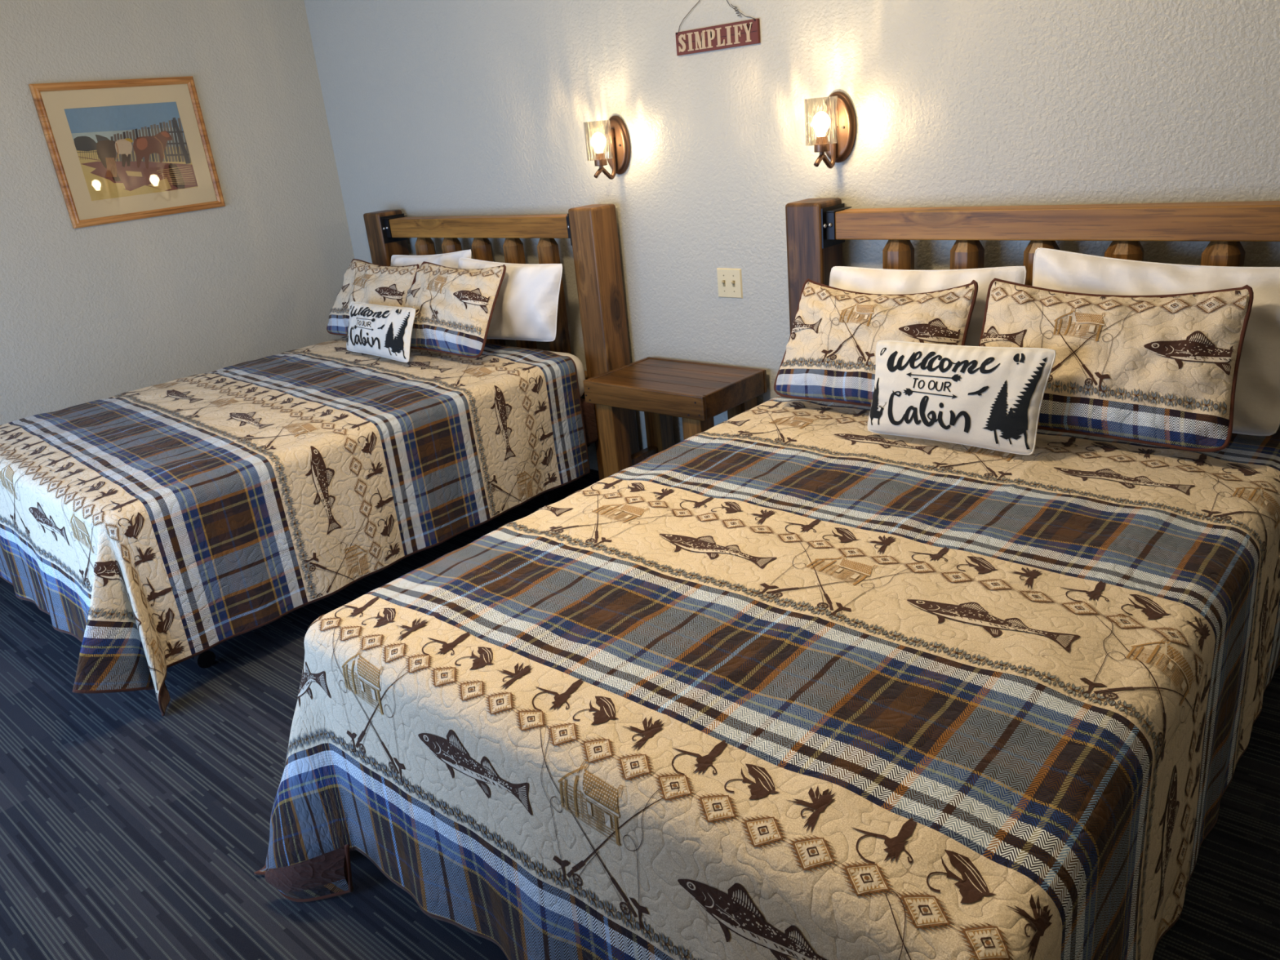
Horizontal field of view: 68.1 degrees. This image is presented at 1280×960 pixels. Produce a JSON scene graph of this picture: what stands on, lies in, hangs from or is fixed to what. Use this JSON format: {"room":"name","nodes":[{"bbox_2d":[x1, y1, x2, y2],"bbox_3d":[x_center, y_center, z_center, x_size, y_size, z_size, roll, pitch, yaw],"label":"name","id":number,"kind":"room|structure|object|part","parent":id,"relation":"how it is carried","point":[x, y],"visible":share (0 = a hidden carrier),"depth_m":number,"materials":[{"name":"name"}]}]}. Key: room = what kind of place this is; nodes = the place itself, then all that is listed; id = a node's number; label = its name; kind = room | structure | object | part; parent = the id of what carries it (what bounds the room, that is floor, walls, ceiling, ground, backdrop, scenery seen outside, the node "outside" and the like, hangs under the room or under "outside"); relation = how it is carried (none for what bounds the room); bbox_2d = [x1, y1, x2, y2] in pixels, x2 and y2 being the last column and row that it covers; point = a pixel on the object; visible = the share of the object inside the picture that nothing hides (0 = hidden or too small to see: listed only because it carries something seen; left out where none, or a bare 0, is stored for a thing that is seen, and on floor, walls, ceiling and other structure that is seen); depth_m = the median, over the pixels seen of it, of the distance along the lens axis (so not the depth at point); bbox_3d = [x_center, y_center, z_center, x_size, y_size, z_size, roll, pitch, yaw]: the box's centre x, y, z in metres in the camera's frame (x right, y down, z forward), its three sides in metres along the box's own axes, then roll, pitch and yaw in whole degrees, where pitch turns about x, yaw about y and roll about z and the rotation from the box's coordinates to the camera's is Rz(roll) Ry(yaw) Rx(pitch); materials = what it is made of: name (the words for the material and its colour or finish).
{"room":"hotel room","nodes":[
{"label":"hotel room","id":0,"kind":"room"},
{"bbox_2d":[0,0,354,425],"bbox_3d":[-2.825,-0.954,4.006,0.120,2.550,3.550,12,27,40],"label":"wall","id":1,"kind":"structure","parent":0,"point":[90,313],"depth_m":4.52,"materials":[{"name":"paint"}]},
{"bbox_2d":[28,75,225,228],"bbox_3d":[-2.317,-1.514,4.346,0.022,0.606,0.716,12,27,40],"label":"framed picture","id":2,"kind":"object","parent":1,"relation":"attached to","point":[144,150],"visible":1,"depth_m":4.33,"materials":[{"name":"paper"}]},
{"bbox_2d":[64,102,197,200],"bbox_3d":[-2.321,-1.514,4.350,0.001,0.393,0.499,12,27,40],"label":"print","id":3,"kind":"object","parent":2,"relation":"attached to","point":[126,151],"depth_m":4.34,"materials":[{"name":"paper"}]},
{"bbox_2d":[0,469,1279,959],"bbox_3d":[-0.286,0.813,2.426,6.540,0.100,3.790,12,27,40],"label":"floor","id":4,"kind":"structure","parent":0,"point":[129,830],"depth_m":2.33,"materials":[{"name":"carpet"}]},
{"bbox_2d":[194,204,639,668],"bbox_3d":[-1.335,-0.352,3.891,1.618,1.232,2.106,12,27,40],"label":"bed","id":5,"kind":"object","parent":4,"relation":"on","point":[592,229],"visible":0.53,"depth_m":4.08,"materials":[{"name":"brown wood"}]},
{"bbox_3d":[-1.431,0.533,3.084,0.028,0.169,0.060,12,27,40],"label":"castor leg","id":6,"kind":"part","parent":5,"relation":"part of","materials":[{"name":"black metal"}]},
{"bbox_3d":[-1.253,-0.791,5.032,0.140,1.232,0.149,12,27,40],"label":"headboard post","id":7,"kind":"part","parent":5,"relation":"part of","materials":[{"name":"brown wood"}]},
{"bbox_3d":[-0.745,-1.169,4.374,1.268,0.089,0.090,12,27,40],"label":"rail","id":8,"kind":"part","parent":5,"relation":"part of","materials":[{"name":"brown wood"}]},
{"bbox_3d":[-0.400,0.021,4.166,0.028,0.169,0.060,12,27,40],"label":"castor leg","id":9,"kind":"part","parent":5,"relation":"part of","materials":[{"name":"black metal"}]},
{"bbox_2d":[509,346,597,445],"bbox_3d":[-1.402,-0.160,3.899,1.480,0.410,1.995,12,27,40],"label":"mattress","id":10,"kind":"object","parent":5,"relation":"on","point":[588,409],"visible":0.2,"depth_m":4.09,"materials":[{"name":"white fabric"}]},
{"bbox_2d":[0,336,590,715],"bbox_3d":[-1.465,-0.019,3.821,1.698,0.677,2.097,14,28,42],"label":"quilt","id":11,"kind":"object","parent":10,"relation":"on","point":[155,527],"visible":0.93,"depth_m":3.23,"materials":[{"name":"fabric"}]},
{"bbox_2d":[326,258,419,335],"bbox_3d":[-1.274,-0.861,4.513,0.639,0.329,0.260,12,27,40],"label":"pillow sham","id":12,"kind":"object","parent":11,"relation":"on","point":[364,282],"visible":0.77,"depth_m":4.46,"materials":[{"name":"fabric"}]},
{"bbox_2d":[346,301,415,362],"bbox_3d":[-1.142,-0.648,4.120,0.568,0.206,0.127,14,28,42],"label":"throw pillow","id":13,"kind":"object","parent":11,"relation":"on","point":[380,331],"visible":1,"depth_m":4.05,"materials":[{"name":"fabric"}]},
{"bbox_2d":[390,249,471,268],"bbox_3d":[-1.022,-0.899,4.504,0.640,0.377,0.136,12,27,40],"label":"pillow","id":14,"kind":"object","parent":11,"relation":"on","point":[451,260],"visible":0.18,"depth_m":4.41,"materials":[{"name":"fabric"}]},
{"bbox_2d":[404,261,506,358],"bbox_3d":[-0.815,-0.739,4.059,0.638,0.337,0.288,12,27,40],"label":"pillow sham","id":15,"kind":"object","parent":11,"relation":"on","point":[454,307],"visible":0.94,"depth_m":3.94,"materials":[{"name":"fabric"}]},
{"bbox_2d":[457,257,562,342],"bbox_3d":[-0.589,-0.772,4.087,0.650,0.353,0.153,9,25,34],"label":"pillow","id":16,"kind":"object","parent":11,"relation":"on","point":[526,308],"visible":0.6,"depth_m":3.97,"materials":[{"name":"fabric"}]},
{"bbox_3d":[-0.681,-0.529,4.616,1.268,0.090,0.090,12,27,40],"label":"rail","id":17,"kind":"part","parent":5,"relation":"part of","materials":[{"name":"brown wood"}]},
{"bbox_3d":[-0.141,-0.546,4.090,0.140,1.232,0.149,12,27,40],"label":"headboard post","id":18,"kind":"part","parent":5,"relation":"part of","materials":[{"name":"brown wood"}]},
{"bbox_2d":[582,356,767,478],"bbox_3d":[0.157,-0.132,3.812,0.600,0.600,0.408,12,27,40],"label":"nightstand","id":19,"kind":"object","parent":4,"relation":"on","point":[663,388],"visible":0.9,"depth_m":3.68,"materials":[{"name":"brown wood"}]},
{"bbox_3d":[-0.097,-0.106,3.864,0.086,0.564,0.086,12,27,40],"label":"leg","id":20,"kind":"part","parent":19,"relation":"part of","materials":[{"name":"brown wood"}]},
{"bbox_3d":[0.085,-0.197,4.056,0.086,0.564,0.086,12,27,40],"label":"leg","id":21,"kind":"part","parent":19,"relation":"part of","materials":[{"name":"brown wood"}]},
{"bbox_3d":[0.234,-0.033,3.583,0.086,0.564,0.086,12,27,40],"label":"leg","id":22,"kind":"part","parent":19,"relation":"part of","materials":[{"name":"brown wood"}]},
{"bbox_3d":[0.416,-0.124,3.775,0.086,0.564,0.086,12,27,40],"label":"leg","id":23,"kind":"part","parent":19,"relation":"part of","materials":[{"name":"brown wood"}]},
{"bbox_2d":[785,197,1279,333],"bbox_3d":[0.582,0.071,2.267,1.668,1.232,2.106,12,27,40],"label":"headboard","id":24,"kind":"object","parent":4,"relation":"on","point":[817,228],"visible":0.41,"depth_m":2.77,"materials":[{"name":"brown wood"}]},
{"bbox_2d":[253,395,1279,959],"bbox_3d":[0.471,0.392,2.279,1.872,0.642,2.279,12,27,40],"label":"quilt","id":25,"kind":"object","parent":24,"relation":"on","point":[790,678],"visible":0.94,"depth_m":1.71,"materials":[{"name":"fabric"}]},
{"bbox_2d":[773,278,977,406],"bbox_3d":[0.696,-0.416,2.864,0.602,0.358,0.246,12,27,40],"label":"pillow sham","id":26,"kind":"object","parent":25,"relation":"on","point":[829,355],"visible":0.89,"depth_m":2.85,"materials":[{"name":"fabric"}]},
{"bbox_2d":[829,266,1026,346],"bbox_3d":[0.848,-0.459,2.942,0.639,0.399,0.148,10,26,36],"label":"pillow","id":27,"kind":"object","parent":25,"relation":"on","point":[864,280],"visible":0.18,"depth_m":2.88,"materials":[{"name":"fabric"}]},
{"bbox_2d":[866,340,1056,455],"bbox_3d":[0.829,-0.226,2.512,0.489,0.263,0.107,12,27,40],"label":"throw pillow","id":28,"kind":"object","parent":25,"relation":"on","point":[983,397],"visible":1,"depth_m":2.47,"materials":[{"name":"fabric"}]},
{"bbox_2d":[978,277,1253,452],"bbox_3d":[1.178,-0.309,2.441,0.657,0.369,0.229,12,27,40],"label":"pillow sham","id":29,"kind":"object","parent":25,"relation":"on","point":[1157,370],"visible":0.84,"depth_m":2.34,"materials":[{"name":"fabric"}]},
{"bbox_2d":[1032,247,1279,435],"bbox_3d":[1.357,-0.370,2.491,0.684,0.453,0.137,12,27,40],"label":"pillow","id":30,"kind":"object","parent":25,"relation":"on","point":[1256,411],"visible":0.43,"depth_m":2.38,"materials":[{"name":"fabric"}]},
{"bbox_3d":[0.644,-0.373,3.424,0.140,1.232,0.149,12,27,40],"label":"headboard post","id":31,"kind":"part","parent":24,"relation":"part of","materials":[{"name":"brown wood"}]},
{"bbox_3d":[1.171,-0.747,2.750,1.318,0.089,0.090,12,27,40],"label":"rail","id":32,"kind":"part","parent":24,"relation":"part of","materials":[{"name":"brown wood"}]},
{"bbox_2d":[303,0,1279,471],"bbox_3d":[0.787,-1.016,3.216,6.540,2.550,0.120,12,27,40],"label":"wall","id":33,"kind":"structure","parent":0,"point":[433,108],"depth_m":3.40,"materials":[{"name":"paint"}]},
{"bbox_2d":[582,115,630,179],"bbox_3d":[-0.141,-1.311,3.751,0.132,0.238,0.162,12,27,40],"label":"wall sconce","id":34,"kind":"object","parent":33,"relation":"attached to","point":[615,142],"visible":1,"depth_m":3.75,"materials":[{"name":"brown metal"}]},
{"bbox_3d":[-0.163,-1.333,3.720,0.104,0.144,0.105,12,27,40],"label":"lamp shade","id":35,"kind":"part","parent":34,"relation":"part of","materials":[{"name":"clear glass"}]},
{"bbox_3d":[-0.162,-1.325,3.723,0.058,0.076,0.058,12,27,40],"label":"bulb","id":36,"kind":"part","parent":34,"relation":"part of","materials":[{"name":"white glass"}]},
{"bbox_3d":[-0.141,-1.287,3.757,0.017,0.189,0.135,12,27,40],"label":"arm","id":37,"kind":"part","parent":34,"relation":"part of","materials":[{"name":"brown metal"}]},
{"bbox_3d":[-0.096,-1.341,3.796,0.132,0.224,0.023,12,27,40],"label":"plate","id":38,"kind":"part","parent":34,"relation":"part of","materials":[{"name":"brown metal"}]},
{"bbox_2d":[675,0,759,55],"bbox_3d":[0.265,-1.626,3.326,0.360,0.210,0.019,12,27,40],"label":"sign","id":39,"kind":"object","parent":33,"relation":"attached to","point":[744,33],"visible":1,"depth_m":3.33,"materials":[{"name":"red paint"}]},
{"bbox_2d":[716,267,742,298],"bbox_3d":[0.341,-0.758,3.660,0.116,0.114,0.021,12,27,40],"label":"light switch","id":40,"kind":"object","parent":33,"relation":"attached to","point":[729,280],"visible":1,"depth_m":3.66,"materials":[{"name":"beige plastic"}]},
{"bbox_2d":[804,91,856,168],"bbox_3d":[0.612,-1.146,3.114,0.132,0.238,0.162,12,27,40],"label":"wall sconce","id":41,"kind":"object","parent":33,"relation":"attached to","point":[835,126],"visible":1,"depth_m":3.12,"materials":[{"name":"brown metal"}]},
{"bbox_3d":[0.590,-1.167,3.083,0.104,0.144,0.105,12,27,40],"label":"lamp shade","id":42,"kind":"part","parent":41,"relation":"part of","materials":[{"name":"clear glass"}]},
{"bbox_3d":[0.590,-1.160,3.085,0.058,0.076,0.058,12,27,40],"label":"bulb","id":43,"kind":"part","parent":41,"relation":"part of","materials":[{"name":"white glass"}]},
{"bbox_3d":[0.611,-1.121,3.119,0.017,0.189,0.135,12,27,40],"label":"arm","id":44,"kind":"part","parent":41,"relation":"part of","materials":[{"name":"brown metal"}]},
{"bbox_3d":[0.656,-1.175,3.159,0.132,0.224,0.023,12,27,40],"label":"plate","id":45,"kind":"part","parent":41,"relation":"part of","materials":[{"name":"brown metal"}]}
]}

